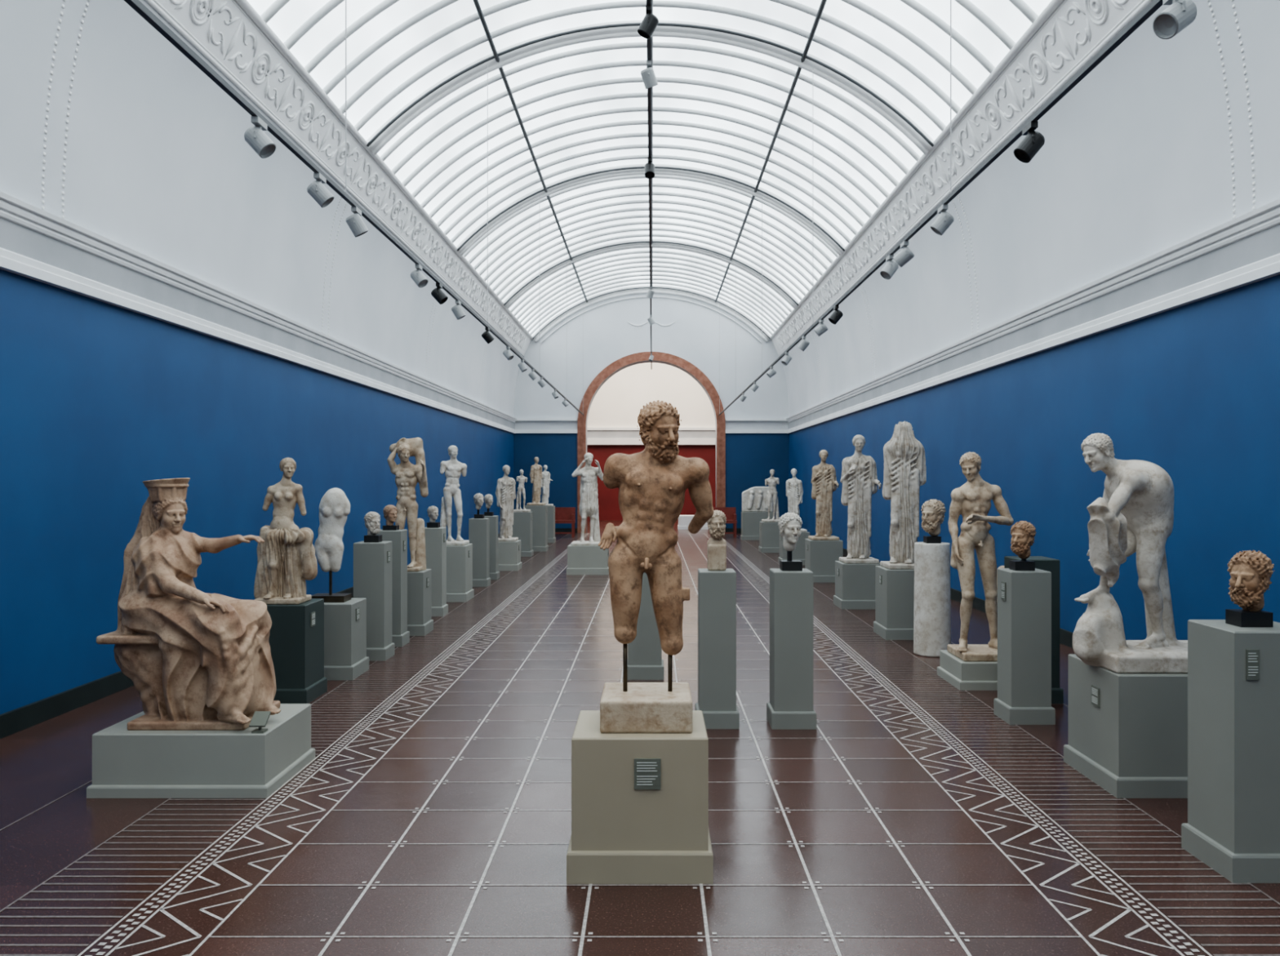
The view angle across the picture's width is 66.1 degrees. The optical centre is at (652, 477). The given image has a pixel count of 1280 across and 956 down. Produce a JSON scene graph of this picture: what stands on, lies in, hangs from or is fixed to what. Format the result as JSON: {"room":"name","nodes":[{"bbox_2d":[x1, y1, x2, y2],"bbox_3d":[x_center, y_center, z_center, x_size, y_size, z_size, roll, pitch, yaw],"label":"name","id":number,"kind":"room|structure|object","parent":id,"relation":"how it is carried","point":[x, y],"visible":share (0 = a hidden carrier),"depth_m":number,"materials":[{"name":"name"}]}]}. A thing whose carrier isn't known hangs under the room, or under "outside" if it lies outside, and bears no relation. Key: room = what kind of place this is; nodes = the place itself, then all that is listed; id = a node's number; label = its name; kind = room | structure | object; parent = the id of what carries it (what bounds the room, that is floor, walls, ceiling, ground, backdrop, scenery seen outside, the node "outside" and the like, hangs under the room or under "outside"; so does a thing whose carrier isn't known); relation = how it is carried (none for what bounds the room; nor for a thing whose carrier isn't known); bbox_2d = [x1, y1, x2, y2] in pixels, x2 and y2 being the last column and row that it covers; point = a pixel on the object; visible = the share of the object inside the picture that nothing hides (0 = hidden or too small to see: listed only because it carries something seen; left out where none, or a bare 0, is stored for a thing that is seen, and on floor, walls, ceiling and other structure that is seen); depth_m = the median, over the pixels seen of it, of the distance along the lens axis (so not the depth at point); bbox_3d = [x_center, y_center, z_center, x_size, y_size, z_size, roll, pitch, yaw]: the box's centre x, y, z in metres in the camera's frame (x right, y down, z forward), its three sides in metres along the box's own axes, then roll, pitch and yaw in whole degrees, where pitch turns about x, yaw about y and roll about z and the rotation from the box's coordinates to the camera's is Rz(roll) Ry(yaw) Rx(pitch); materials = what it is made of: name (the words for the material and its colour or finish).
{"room":"museum","nodes":[
{"label":"museum","id":0,"kind":"room"},
{"bbox_2d":[0,269,513,714],"bbox_3d":[-4.175,0.150,12.100,0.300,2.900,33.000,0,0,0],"label":"wall","id":1,"kind":"structure","parent":0,"point":[100,400],"depth_m":7.60,"materials":[{"name":"blue paint"}]},
{"bbox_2d":[0,533,499,738],"bbox_3d":[-4.010,1.530,12.100,0.030,0.140,33.000,0,0,0],"label":"baseboard","id":2,"kind":"structure","parent":1,"relation":"attached to","point":[16,720],"depth_m":6.66,"materials":[{"name":"black"}]},
{"bbox_2d":[0,191,516,433],"bbox_3d":[-3.980,-1.525,12.100,0.090,0.470,33.000,0,0,0],"label":"crown molding","id":3,"kind":"structure","parent":1,"relation":"attached to","point":[37,244],"depth_m":8.28,"materials":[{"name":"white paint"}]},
{"bbox_2d":[0,0,523,417],"bbox_3d":[-3.765,-2.885,12.100,0.520,2.370,33.000,0,0,0],"label":"wall","id":4,"kind":"structure","parent":0,"point":[161,166],"depth_m":8.45,"materials":[{"name":"white paint"}]},
{"bbox_2d":[41,0,531,404],"bbox_3d":[-3.756,-2.885,12.029,0.548,2.392,33.383,0,0,0],"label":"trim","id":5,"kind":"structure","parent":4,"relation":"attached to","point":[222,31],"depth_m":10.42,"materials":[{"name":"paint"}]},
{"bbox_2d":[124,0,583,415],"bbox_3d":[-1.995,-3.415,12.750,0.028,3.198,31.500,0,0,0],"label":"track","id":6,"kind":"object","parent":5,"relation":"attached to","point":[136,5],"visible":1,"depth_m":5.32,"materials":[{"name":"grey metal"}]},
{"bbox_2d":[244,115,276,158],"bbox_3d":[-1.991,-1.720,4.989,0.157,0.191,0.122,0,0,0],"label":"track spotlight","id":7,"kind":"object","parent":6,"relation":"hanging from","point":[255,136],"visible":1,"depth_m":4.95,"materials":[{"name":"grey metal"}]},
{"bbox_2d":[306,172,334,207],"bbox_3d":[-1.991,-1.720,5.899,0.157,0.191,0.122,0,0,0],"label":"track spotlight","id":8,"kind":"object","parent":6,"relation":"hanging from","point":[316,189],"visible":1,"depth_m":5.86,"materials":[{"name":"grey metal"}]},
{"bbox_2d":[346,206,368,237],"bbox_3d":[-1.992,-1.720,6.633,0.147,0.191,0.114,0,0,-41],"label":"track spotlight","id":9,"kind":"object","parent":6,"relation":"hanging from","point":[357,225],"visible":1,"depth_m":6.59,"materials":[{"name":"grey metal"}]},
{"bbox_2d":[410,263,428,288],"bbox_3d":[-1.991,-1.720,8.398,0.154,0.191,0.128,0,0,0],"label":"track spotlight","id":10,"kind":"object","parent":6,"relation":"hanging from","point":[420,280],"visible":1,"depth_m":8.36,"materials":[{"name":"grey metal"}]},
{"bbox_2d":[431,282,448,304],"bbox_3d":[-1.991,-1.720,9.199,0.157,0.191,0.122,0,0,0],"label":"track spotlight","id":11,"kind":"object","parent":6,"relation":"hanging from","point":[437,294],"visible":1,"depth_m":9.16,"materials":[{"name":"black metal"}]},
{"bbox_2d":[247,0,1051,335],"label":"skylight","id":12,"kind":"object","parent":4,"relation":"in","point":[295,13],"depth_m":13.40,"materials":[{"name":"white glass"}]},
{"bbox_2d":[235,0,1062,340],"bbox_3d":[-0.025,-4.823,12.056,7.103,1.691,33.288,0,0,0],"label":"bars","id":13,"kind":"object","parent":12,"relation":"attached to","point":[496,60],"visible":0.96,"depth_m":14.27,"materials":[{"name":"paint"}]},
{"bbox_2d":[646,0,652,369],"bbox_3d":[-0.025,-4.298,12.750,0.028,2.304,31.500,0,0,0],"label":"track","id":14,"kind":"object","parent":13,"relation":"hanging from","point":[648,2],"visible":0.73,"depth_m":9.55,"materials":[{"name":"grey metal"}]},
{"bbox_2d":[637,4,658,39],"bbox_3d":[-0.029,-3.050,6.599,0.145,0.190,0.122,0,0,0],"label":"track spotlight","id":15,"kind":"object","parent":14,"relation":"hanging from","point":[650,22],"visible":1,"depth_m":6.56,"materials":[{"name":"black metal"}]},
{"bbox_2d":[640,60,657,88],"bbox_3d":[-0.022,-3.050,7.463,0.105,0.190,0.144,0,0,40],"label":"track spotlight","id":16,"kind":"object","parent":14,"relation":"hanging from","point":[648,76],"visible":1,"depth_m":7.42,"materials":[{"name":"white metal"}]},
{"bbox_2d":[513,433,577,528],"bbox_3d":[-3.100,0.150,28.590,1.850,2.900,0.020,0,0,0],"label":"wall","id":17,"kind":"structure","parent":0,"point":[557,451],"depth_m":28.58,"materials":[{"name":"paint"}]},
{"bbox_2d":[0,520,1279,955],"bbox_3d":[-0.025,1.600,16.600,8.000,0.001,42.000,0,0,0],"label":"floor","id":18,"kind":"structure","parent":0,"point":[422,890],"depth_m":4.52,"materials":[{"name":"red tile"}]},
{"bbox_2d":[86,703,315,798],"bbox_3d":[-2.377,1.442,5.265,0.903,0.315,0.706,0,0,0],"label":"plinth","id":19,"kind":"object","parent":18,"relation":"on","point":[126,764],"visible":0.89,"depth_m":4.93,"materials":[{"name":"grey paint"}]},
{"bbox_2d":[96,477,280,730],"bbox_3d":[-2.420,0.643,5.208,0.938,1.288,0.608,0,0,0],"label":"statue","id":20,"kind":"object","parent":19,"relation":"on","point":[196,660],"visible":0.98,"depth_m":5.08,"materials":[{"name":"beige stone"}]},
{"bbox_2d":[248,711,271,733],"bbox_3d":[-1.987,1.239,4.980,0.080,0.098,0.080,0,0,0],"label":"label","id":21,"kind":"object","parent":19,"relation":"on","point":[260,719],"visible":1,"depth_m":4.97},
{"bbox_2d":[266,598,327,703],"bbox_3d":[-2.640,1.250,7.150,0.406,0.700,0.436,0,0,0],"label":"plinth","id":22,"kind":"object","parent":18,"relation":"on","point":[296,635],"visible":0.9,"depth_m":6.95,"materials":[{"name":"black paint"}]},
{"bbox_2d":[253,457,317,604],"bbox_3d":[-2.654,0.378,7.122,0.470,1.049,0.312,0,0,0],"label":"statue","id":23,"kind":"object","parent":22,"relation":"on","point":[286,557],"visible":0.99,"depth_m":7.06,"materials":[{"name":"stone"}]},
{"bbox_2d":[324,597,368,679],"bbox_3d":[-2.560,1.300,7.995,0.386,0.600,0.446,0,0,0],"label":"plinth","id":24,"kind":"object","parent":18,"relation":"on","point":[345,658],"visible":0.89,"depth_m":7.79,"materials":[{"name":"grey paint"}]},
{"bbox_2d":[311,487,351,602],"bbox_3d":[-2.609,0.540,8.000,0.297,0.920,0.200,0,0,0],"label":"statue","id":25,"kind":"object","parent":24,"relation":"on","point":[334,505],"visible":1,"depth_m":7.94,"materials":[{"name":"white stone"}]},
{"bbox_2d":[353,541,395,661],"bbox_3d":[-2.486,1.085,8.750,0.306,1.030,0.306,0,0,0],"label":"plinth","id":26,"kind":"object","parent":18,"relation":"on","point":[372,561],"visible":0.93,"depth_m":8.62,"materials":[{"name":"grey paint"}]},
{"bbox_2d":[364,511,382,542],"bbox_3d":[-2.492,0.435,8.758,0.155,0.271,0.150,0,0,0],"label":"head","id":27,"kind":"object","parent":26,"relation":"on","point":[372,519],"visible":1,"depth_m":8.70},
{"bbox_2d":[377,528,409,646],"bbox_3d":[-2.512,1.050,9.450,0.286,1.100,0.286,0,0,0],"label":"plinth","id":28,"kind":"object","parent":18,"relation":"on","point":[400,634],"visible":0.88,"depth_m":9.32,"materials":[{"name":"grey paint"}]},
{"bbox_2d":[382,504,399,530],"bbox_3d":[-2.521,0.379,9.457,0.149,0.243,0.138,0,0,0],"label":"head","id":29,"kind":"object","parent":28,"relation":"on","point":[390,511],"visible":1,"depth_m":9.41},
{"bbox_2d":[407,568,433,635],"bbox_3d":[-2.465,1.278,10.165,0.316,0.645,0.406,0,0,0],"label":"plinth","id":30,"kind":"object","parent":18,"relation":"on","point":[420,621],"visible":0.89,"depth_m":9.98,"materials":[{"name":"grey paint"}]},
{"bbox_2d":[386,437,428,571],"bbox_3d":[-2.523,0.268,10.127,0.415,1.381,0.356,0,0,0],"label":"statue","id":31,"kind":"object","parent":30,"relation":"on","point":[407,474],"visible":0.88,"depth_m":10.11,"materials":[{"name":"stone"}]},
{"bbox_2d":[424,527,448,616],"bbox_3d":[-2.560,1.090,11.500,0.286,1.020,0.286,0,0,0],"label":"plinth","id":32,"kind":"object","parent":18,"relation":"on","point":[435,538],"visible":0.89,"depth_m":11.37,"materials":[{"name":"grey paint"}]},
{"bbox_2d":[426,506,439,528],"bbox_3d":[-2.565,0.452,11.508,0.141,0.256,0.133,0,0,0],"label":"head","id":33,"kind":"object","parent":32,"relation":"on","point":[433,511],"visible":1,"depth_m":11.45},
{"bbox_2d":[446,543,474,601],"bbox_3d":[-2.624,1.240,12.950,0.456,0.720,0.536,0,0,0],"label":"plinth","id":34,"kind":"object","parent":18,"relation":"on","point":[459,558],"visible":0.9,"depth_m":12.70,"materials":[{"name":"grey paint"}]},
{"bbox_2d":[440,444,469,546],"bbox_3d":[-2.628,0.225,12.950,0.360,1.310,0.420,0,0,0],"label":"statue","id":35,"kind":"object","parent":34,"relation":"on","point":[453,468],"visible":0.94,"depth_m":12.90,"materials":[{"name":"white stone"}]},
{"bbox_2d":[468,518,490,586],"bbox_3d":[-2.571,1.100,14.600,0.296,1.000,0.296,0,0,0],"label":"plinth","id":36,"kind":"object","parent":18,"relation":"on","point":[478,528],"visible":0.72,"depth_m":14.47,"materials":[{"name":"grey paint"}]},
{"bbox_2d":[484,515,499,579],"bbox_3d":[-2.591,1.100,15.600,0.296,1.000,0.296,0,0,0],"label":"plinth","id":37,"kind":"object","parent":18,"relation":"on","point":[494,573],"visible":0.5,"depth_m":15.47,"materials":[{"name":"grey paint"}]},
{"bbox_2d":[498,539,521,570],"bbox_3d":[-2.557,1.350,17.200,0.486,0.500,0.536,0,0,0],"label":"plinth","id":38,"kind":"object","parent":18,"relation":"on","point":[509,552],"visible":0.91,"depth_m":16.95,"materials":[{"name":"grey paint"}]},
{"bbox_2d":[495,465,518,541],"bbox_3d":[-2.557,0.438,17.200,0.378,1.327,0.420,0,0,0],"label":"statue","id":39,"kind":"object","parent":38,"relation":"on","point":[505,493],"visible":0.95,"depth_m":17.13,"materials":[{"name":"grey stone"}]},
{"bbox_2d":[511,511,533,556],"bbox_3d":[-2.684,1.150,20.200,0.436,0.900,0.436,0,0,0],"label":"plinth","id":40,"kind":"object","parent":18,"relation":"on","point":[522,522],"visible":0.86,"depth_m":20.00,"materials":[{"name":"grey paint"}]},
{"bbox_2d":[513,469,530,512],"bbox_3d":[-2.684,0.262,20.200,0.336,0.875,0.336,0,0,0],"label":"statue","id":41,"kind":"object","parent":40,"relation":"on","point":[522,479],"visible":0.97,"depth_m":20.16,"materials":[{"name":"grey stone"}]},
{"bbox_2d":[524,505,548,551],"bbox_3d":[-2.547,1.100,21.600,0.486,1.000,0.486,0,0,0],"label":"plinth","id":42,"kind":"object","parent":18,"relation":"on","point":[540,513],"visible":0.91,"depth_m":21.38,"materials":[{"name":"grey paint"}]},
{"bbox_2d":[526,457,546,505],"bbox_3d":[-2.547,0.069,21.600,0.378,1.062,0.378,0,0,0],"label":"statue","id":43,"kind":"object","parent":42,"relation":"on","point":[535,473],"visible":1,"depth_m":21.54,"materials":[{"name":"stone"}]},
{"bbox_2d":[547,506,555,542],"bbox_3d":[-2.666,1.150,24.500,0.486,0.900,0.486,0,0,0],"label":"plinth","id":44,"kind":"object","parent":18,"relation":"on","point":[551,509],"visible":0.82,"depth_m":24.27,"materials":[{"name":"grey paint"}]},
{"bbox_2d":[541,465,553,506],"bbox_3d":[-2.665,0.188,24.500,0.380,1.024,0.378,0,0,0],"label":"statue","id":45,"kind":"object","parent":44,"relation":"on","point":[545,480],"visible":0.8,"depth_m":24.45,"materials":[{"name":"white stone"}]},
{"bbox_2d":[555,506,575,537],"bbox_3d":[-2.445,1.200,26.600,0.700,0.800,0.400,0,0,0],"label":"wooden bench","id":46,"kind":"object","parent":18,"relation":"on","point":[562,514],"visible":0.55,"depth_m":26.75,"materials":[{"name":"red wood"}]},
{"bbox_2d":[566,543,608,574],"bbox_3d":[-1.072,1.362,16.550,0.696,0.476,0.636,0,0,0],"label":"plinth","id":47,"kind":"object","parent":18,"relation":"on","point":[581,559],"visible":0.94,"depth_m":16.25,"materials":[{"name":"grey paint"}]},
{"bbox_2d":[570,452,603,545],"bbox_3d":[-1.074,0.351,16.550,0.558,1.556,0.504,0,0,0],"label":"statue","id":48,"kind":"object","parent":47,"relation":"on","point":[588,503],"visible":0.94,"depth_m":16.48,"materials":[{"name":"white stone"}]},
{"bbox_2d":[0,533,1279,955],"bbox_3d":[-0.025,1.598,12.069,5.880,0.001,32.937,0,0,0],"label":"inlay","id":49,"kind":"object","parent":18,"relation":"on","point":[161,908],"visible":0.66,"depth_m":4.46,"materials":[{"name":"white tile"}]},
{"bbox_2d":[566,710,713,884],"bbox_3d":[-0.049,1.315,4.125,0.578,0.570,0.506,0,0,0],"label":"plinth","id":50,"kind":"object","parent":18,"relation":"on","point":[640,801],"visible":0.98,"depth_m":3.89,"materials":[{"name":"grey paint"}]},
{"bbox_2d":[598,400,713,733],"bbox_3d":[0.019,0.350,4.150,0.493,1.359,0.380,0,0,0],"label":"statue","id":51,"kind":"object","parent":50,"relation":"on","point":[652,482],"visible":1,"depth_m":4.09,"materials":[{"name":"brown stone"}]},
{"bbox_2d":[627,572,663,679],"bbox_3d":[-0.060,1.125,7.950,0.306,0.950,0.296,0,0,0],"label":"plinth","id":52,"kind":"object","parent":18,"relation":"on","point":[645,661],"visible":0.46,"depth_m":7.82,"materials":[{"name":"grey paint"}]},
{"bbox_2d":[694,568,739,728],"bbox_3d":[0.420,1.100,6.400,0.271,1.000,0.271,0,0,0],"label":"plinth","id":53,"kind":"object","parent":18,"relation":"on","point":[717,589],"visible":0.85,"depth_m":6.28,"materials":[{"name":"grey paint"}]},
{"bbox_2d":[706,510,726,570],"bbox_3d":[0.421,0.404,6.408,0.148,0.392,0.150,0,0,31],"label":"bust","id":54,"kind":"object","parent":53,"relation":"on","point":[716,544],"visible":0.94,"depth_m":6.35,"materials":[{"name":"stone"}]},
{"bbox_2d":[710,506,737,537],"bbox_3d":[1.925,1.200,26.600,0.700,0.800,0.400,0,0,0],"label":"wooden bench","id":55,"kind":"object","parent":18,"relation":"on","point":[730,512],"visible":0.48,"depth_m":26.75,"materials":[{"name":"red wood"}]},
{"bbox_2d":[740,511,773,540],"bbox_3d":[2.725,1.240,25.500,0.836,0.720,0.436,0,0,0],"label":"plinth","id":56,"kind":"object","parent":18,"relation":"on","point":[750,521],"visible":0.7,"depth_m":25.30,"materials":[{"name":"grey paint"}]},
{"bbox_2d":[742,486,773,511],"bbox_3d":[2.725,0.550,25.465,0.800,0.660,0.189,0,0,0],"label":"fragment","id":57,"kind":"object","parent":56,"relation":"on","point":[754,499],"visible":0.78,"depth_m":25.44,"materials":[{"name":"white stone"}]},
{"bbox_2d":[758,521,779,552],"bbox_3d":[2.601,1.275,21.300,0.536,0.650,0.536,0,0,0],"label":"plinth","id":58,"kind":"object","parent":18,"relation":"on","point":[768,531],"visible":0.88,"depth_m":21.05,"materials":[{"name":"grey paint"}]},
{"bbox_2d":[761,469,779,522],"bbox_3d":[2.601,0.381,21.300,0.420,1.138,0.420,0,0,0],"label":"statue","id":59,"kind":"object","parent":58,"relation":"on","point":[771,481],"visible":0.87,"depth_m":21.25,"materials":[{"name":"grey stone"}]},
{"bbox_2d":[766,568,816,728],"bbox_3d":[0.904,1.100,6.400,0.286,1.000,0.286,0,0,0],"label":"plinth","id":60,"kind":"object","parent":18,"relation":"on","point":[790,705],"visible":0.98,"depth_m":6.28,"materials":[{"name":"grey paint"}]},
{"bbox_2d":[777,512,802,570],"bbox_3d":[0.900,0.412,6.404,0.155,0.377,0.196,0,0,0],"label":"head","id":61,"kind":"object","parent":60,"relation":"on","point":[789,524],"visible":1,"depth_m":6.35},
{"bbox_2d":[777,530,809,564],"bbox_3d":[2.645,1.300,18.300,0.536,0.600,0.536,0,0,0],"label":"plinth","id":62,"kind":"object","parent":18,"relation":"on","point":[798,553],"visible":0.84,"depth_m":18.05,"materials":[{"name":"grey paint"}]},
{"bbox_2d":[786,468,807,532],"bbox_3d":[2.645,0.412,18.300,0.420,1.175,0.420,0,0,0],"label":"statue","id":63,"kind":"object","parent":62,"relation":"on","point":[794,491],"visible":0.61,"depth_m":18.24,"materials":[{"name":"white stone"}]},
{"bbox_2d":[804,538,842,582],"bbox_3d":[2.669,1.280,15.300,0.536,0.640,0.536,0,0,0],"label":"plinth","id":64,"kind":"object","parent":18,"relation":"on","point":[820,556],"visible":0.81,"depth_m":15.05,"materials":[{"name":"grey paint"}]},
{"bbox_2d":[808,449,839,540],"bbox_3d":[2.669,0.261,15.246,0.420,1.403,0.528,0,0,0],"label":"statue","id":65,"kind":"object","parent":64,"relation":"on","point":[824,478],"visible":1,"depth_m":15.23,"materials":[{"name":"stone"}]},
{"bbox_2d":[833,560,879,608],"bbox_3d":[2.574,1.325,12.250,0.536,0.550,0.536,0,0,0],"label":"plinth","id":66,"kind":"object","parent":18,"relation":"on","point":[855,583],"visible":0.88,"depth_m":12.00,"materials":[{"name":"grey paint"}]},
{"bbox_2d":[839,435,881,563],"bbox_3d":[2.584,0.258,12.172,0.449,1.592,0.575,0,0,0],"label":"statue","id":67,"kind":"object","parent":66,"relation":"on","point":[859,478],"visible":1,"depth_m":12.17,"materials":[{"name":"grey stone"}]},
{"bbox_2d":[873,565,914,639],"bbox_3d":[2.553,1.255,9.980,0.496,0.690,0.536,0,0,0],"label":"plinth","id":68,"kind":"object","parent":18,"relation":"on","point":[894,588],"visible":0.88,"depth_m":9.73,"materials":[{"name":"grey paint"}]},
{"bbox_2d":[880,421,926,568],"bbox_3d":[2.560,0.165,9.980,0.423,1.496,0.420,0,0,0],"label":"statue","id":69,"kind":"object","parent":68,"relation":"on","point":[904,471],"visible":0.92,"depth_m":9.90,"materials":[{"name":"grey stone"}]},
{"bbox_2d":[913,542,951,657],"bbox_3d":[2.544,1.095,8.930,0.330,1.010,0.330,0,0,-21],"label":"pedestal","id":70,"kind":"object","parent":18,"relation":"on","point":[932,598],"visible":0.96,"depth_m":8.79,"materials":[{"name":"white stone"}]},
{"bbox_2d":[920,498,946,543],"bbox_3d":[2.558,0.391,8.940,0.222,0.398,0.237,0,0,12],"label":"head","id":71,"kind":"object","parent":70,"relation":"on","point":[933,510],"visible":1,"depth_m":8.87},
{"bbox_2d":[937,649,997,690],"bbox_3d":[2.585,1.498,7.700,0.536,0.205,0.596,0,0,0],"label":"plinth","id":72,"kind":"object","parent":18,"relation":"on","point":[963,675],"visible":0.56,"depth_m":7.42,"materials":[{"name":"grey paint"}]},
{"bbox_2d":[946,451,1013,661],"bbox_3d":[2.584,0.596,7.650,0.531,1.603,0.499,0,0,0],"label":"statue","id":73,"kind":"object","parent":72,"relation":"on","point":[971,500],"visible":0.8,"depth_m":7.62,"materials":[{"name":"stone"}]},
{"bbox_2d":[993,568,1055,724],"bbox_3d":[2.465,1.105,6.520,0.296,0.990,0.296,0,0,0],"label":"plinth","id":74,"kind":"object","parent":18,"relation":"on","point":[1024,597],"visible":1,"depth_m":6.39,"materials":[{"name":"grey paint"}]},
{"bbox_2d":[1008,520,1036,570],"bbox_3d":[2.465,0.447,6.528,0.170,0.327,0.171,0,0,8],"label":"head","id":75,"kind":"object","parent":74,"relation":"on","point":[1023,533],"visible":1,"depth_m":6.47},
{"bbox_2d":[1004,555,1063,703],"bbox_3d":[2.755,1.090,7.140,0.316,1.020,0.356,0,0,0],"label":"plinth","id":76,"kind":"object","parent":18,"relation":"on","point":[1052,565],"visible":0.12,"depth_m":6.98,"materials":[{"name":"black paint"}]},
{"bbox_2d":[1063,653,1187,798],"bbox_3d":[2.660,1.295,5.230,0.676,0.610,0.636,0,0,0],"label":"plinth","id":77,"kind":"object","parent":18,"relation":"on","point":[1127,733],"visible":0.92,"depth_m":4.93,"materials":[{"name":"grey paint"}]},
{"bbox_2d":[1072,432,1187,673],"bbox_3d":[2.590,0.377,5.189,0.752,1.230,0.492,0,0,0],"label":"statue","id":78,"kind":"object","parent":77,"relation":"on","point":[1135,513],"visible":0.91,"depth_m":5.08,"materials":[{"name":"grey stone"}]},
{"bbox_2d":[1181,619,1279,883],"bbox_3d":[2.480,1.105,4.070,0.376,0.990,0.376,0,0,0],"label":"plinth","id":79,"kind":"object","parent":18,"relation":"on","point":[1233,826],"visible":0.98,"depth_m":3.90,"materials":[{"name":"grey paint"}]},
{"bbox_2d":[1225,550,1274,626],"bbox_3d":[2.482,0.454,4.078,0.171,0.312,0.176,0,0,13],"label":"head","id":80,"kind":"object","parent":79,"relation":"on","point":[1251,571],"visible":1,"depth_m":4.02},
{"bbox_2d":[514,293,788,532],"bbox_3d":[-0.025,-1.994,28.850,8.040,7.189,0.500,0,0,0],"label":"wall","id":81,"kind":"structure","parent":0,"point":[609,337],"depth_m":28.60,"materials":[{"name":"white paint"}]},
{"bbox_2d":[515,418,577,433],"bbox_3d":[-3.100,-1.510,28.540,1.850,0.420,0.120,0,0,0],"label":"trim","id":82,"kind":"structure","parent":81,"relation":"attached to","point":[517,431],"depth_m":28.52,"materials":[{"name":"paint"}]},
{"bbox_2d":[577,351,725,533],"bbox_3d":[-0.025,-1.035,28.550,4.300,5.270,0.100,0,0,0],"label":"door frame","id":83,"kind":"structure","parent":81,"relation":"attached to","point":[616,365],"depth_m":28.53,"materials":[{"name":"red stone"}]},
{"bbox_2d":[534,290,768,343],"bbox_3d":[-0.025,-4.675,28.571,6.777,1.537,0.082,0,0,0],"label":"trim","id":84,"kind":"structure","parent":81,"relation":"attached to","point":[748,325],"depth_m":28.55,"materials":[{"name":"paint"}]},
{"bbox_2d":[724,418,787,433],"bbox_3d":[3.050,-1.510,28.540,1.850,0.420,0.120,0,0,0],"label":"trim","id":85,"kind":"structure","parent":81,"relation":"attached to","point":[727,431],"depth_m":28.52,"materials":[{"name":"paint"}]},
{"bbox_2d":[586,362,715,519],"bbox_3d":[-0.025,-2.400,37.200,14.000,8.000,0.200,0,0,0],"label":"wall","id":86,"kind":"structure","parent":0,"point":[618,403],"depth_m":37.10,"materials":[{"name":"beige paint"}]},
{"bbox_2d":[586,427,715,444],"bbox_3d":[-0.025,-1.575,37.030,14.000,0.650,0.140,0,0,0],"label":"trim","id":87,"kind":"structure","parent":86,"relation":"attached to","point":[589,441],"depth_m":36.96,"materials":[{"name":"paint"}]},
{"bbox_2d":[586,430,715,438],"bbox_3d":[-0.025,-1.650,37.070,14.000,0.300,0.060,0,0,0],"label":"frieze","id":88,"kind":"object","parent":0,"point":[590,433],"depth_m":37.04},
{"bbox_2d":[725,433,788,528],"bbox_3d":[3.050,0.150,28.590,1.850,2.900,0.020,0,0,0],"label":"wall","id":89,"kind":"structure","parent":0,"point":[750,458],"depth_m":28.58,"materials":[{"name":"paint"}]},
{"bbox_2d":[780,0,1279,417],"bbox_3d":[3.715,-2.885,12.100,0.520,2.370,33.000,0,0,0],"label":"wall","id":90,"kind":"structure","parent":0,"point":[1132,165],"depth_m":8.67,"materials":[{"name":"white paint"}]},
{"bbox_2d":[771,0,1255,406],"bbox_3d":[3.706,-2.885,12.029,0.548,2.392,33.383,0,0,0],"label":"trim","id":91,"kind":"structure","parent":90,"relation":"attached to","point":[1076,31],"depth_m":10.44,"materials":[{"name":"paint"}]},
{"bbox_2d":[719,0,1162,415],"bbox_3d":[1.945,-3.415,12.750,0.028,3.198,31.500,0,0,0],"label":"track","id":92,"kind":"object","parent":91,"relation":"attached to","point":[1154,5],"visible":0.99,"depth_m":6.37,"materials":[{"name":"grey metal"}]},
{"bbox_2d":[880,254,898,279],"bbox_3d":[1.941,-1.720,8.048,0.152,0.191,0.127,0,0,0],"label":"track spotlight","id":93,"kind":"object","parent":92,"relation":"hanging from","point":[891,266],"visible":1,"depth_m":8.02,"materials":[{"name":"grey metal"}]},
{"bbox_2d":[893,240,914,266],"bbox_3d":[1.942,-1.722,7.582,0.160,0.187,0.117,0,0,38],"label":"track spotlight","id":94,"kind":"object","parent":92,"relation":"hanging from","point":[904,256],"visible":1,"depth_m":7.54,"materials":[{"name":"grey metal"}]},
{"bbox_2d":[929,204,954,235],"bbox_3d":[1.941,-1.720,6.579,0.155,0.191,0.122,0,0,0],"label":"track spotlight","id":95,"kind":"object","parent":92,"relation":"hanging from","point":[944,220],"visible":1,"depth_m":6.54,"materials":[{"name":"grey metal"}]},
{"bbox_2d":[1013,120,1044,163],"bbox_3d":[1.941,-1.720,5.059,0.155,0.191,0.122,0,0,0],"label":"track spotlight","id":96,"kind":"object","parent":92,"relation":"hanging from","point":[1033,140],"visible":1,"depth_m":5.02,"materials":[{"name":"black metal"}]},
{"bbox_2d":[1152,0,1196,39],"bbox_3d":[1.942,-1.722,3.648,0.160,0.187,0.120,0,0,-34],"label":"track spotlight","id":97,"kind":"object","parent":92,"relation":"hanging from","point":[1180,14],"visible":1,"depth_m":3.62,"materials":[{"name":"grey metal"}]},
{"bbox_2d":[788,274,1279,639],"bbox_3d":[4.125,0.150,12.100,0.300,2.900,33.000,0,0,0],"label":"wall","id":98,"kind":"structure","parent":0,"point":[1191,391],"depth_m":8.23,"materials":[{"name":"blue paint"}]},
{"bbox_2d":[842,547,1073,648],"bbox_3d":[3.960,1.530,12.100,0.030,0.140,33.000,0,0,0],"label":"baseboard","id":99,"kind":"structure","parent":98,"relation":"attached to","point":[1065,636],"depth_m":11.80,"materials":[{"name":"black"}]},
{"bbox_2d":[786,198,1279,433],"bbox_3d":[3.930,-1.525,12.100,0.090,0.470,33.000,0,0,0],"label":"crown molding","id":100,"kind":"structure","parent":98,"relation":"attached to","point":[1244,250],"depth_m":8.51,"materials":[{"name":"paint"}]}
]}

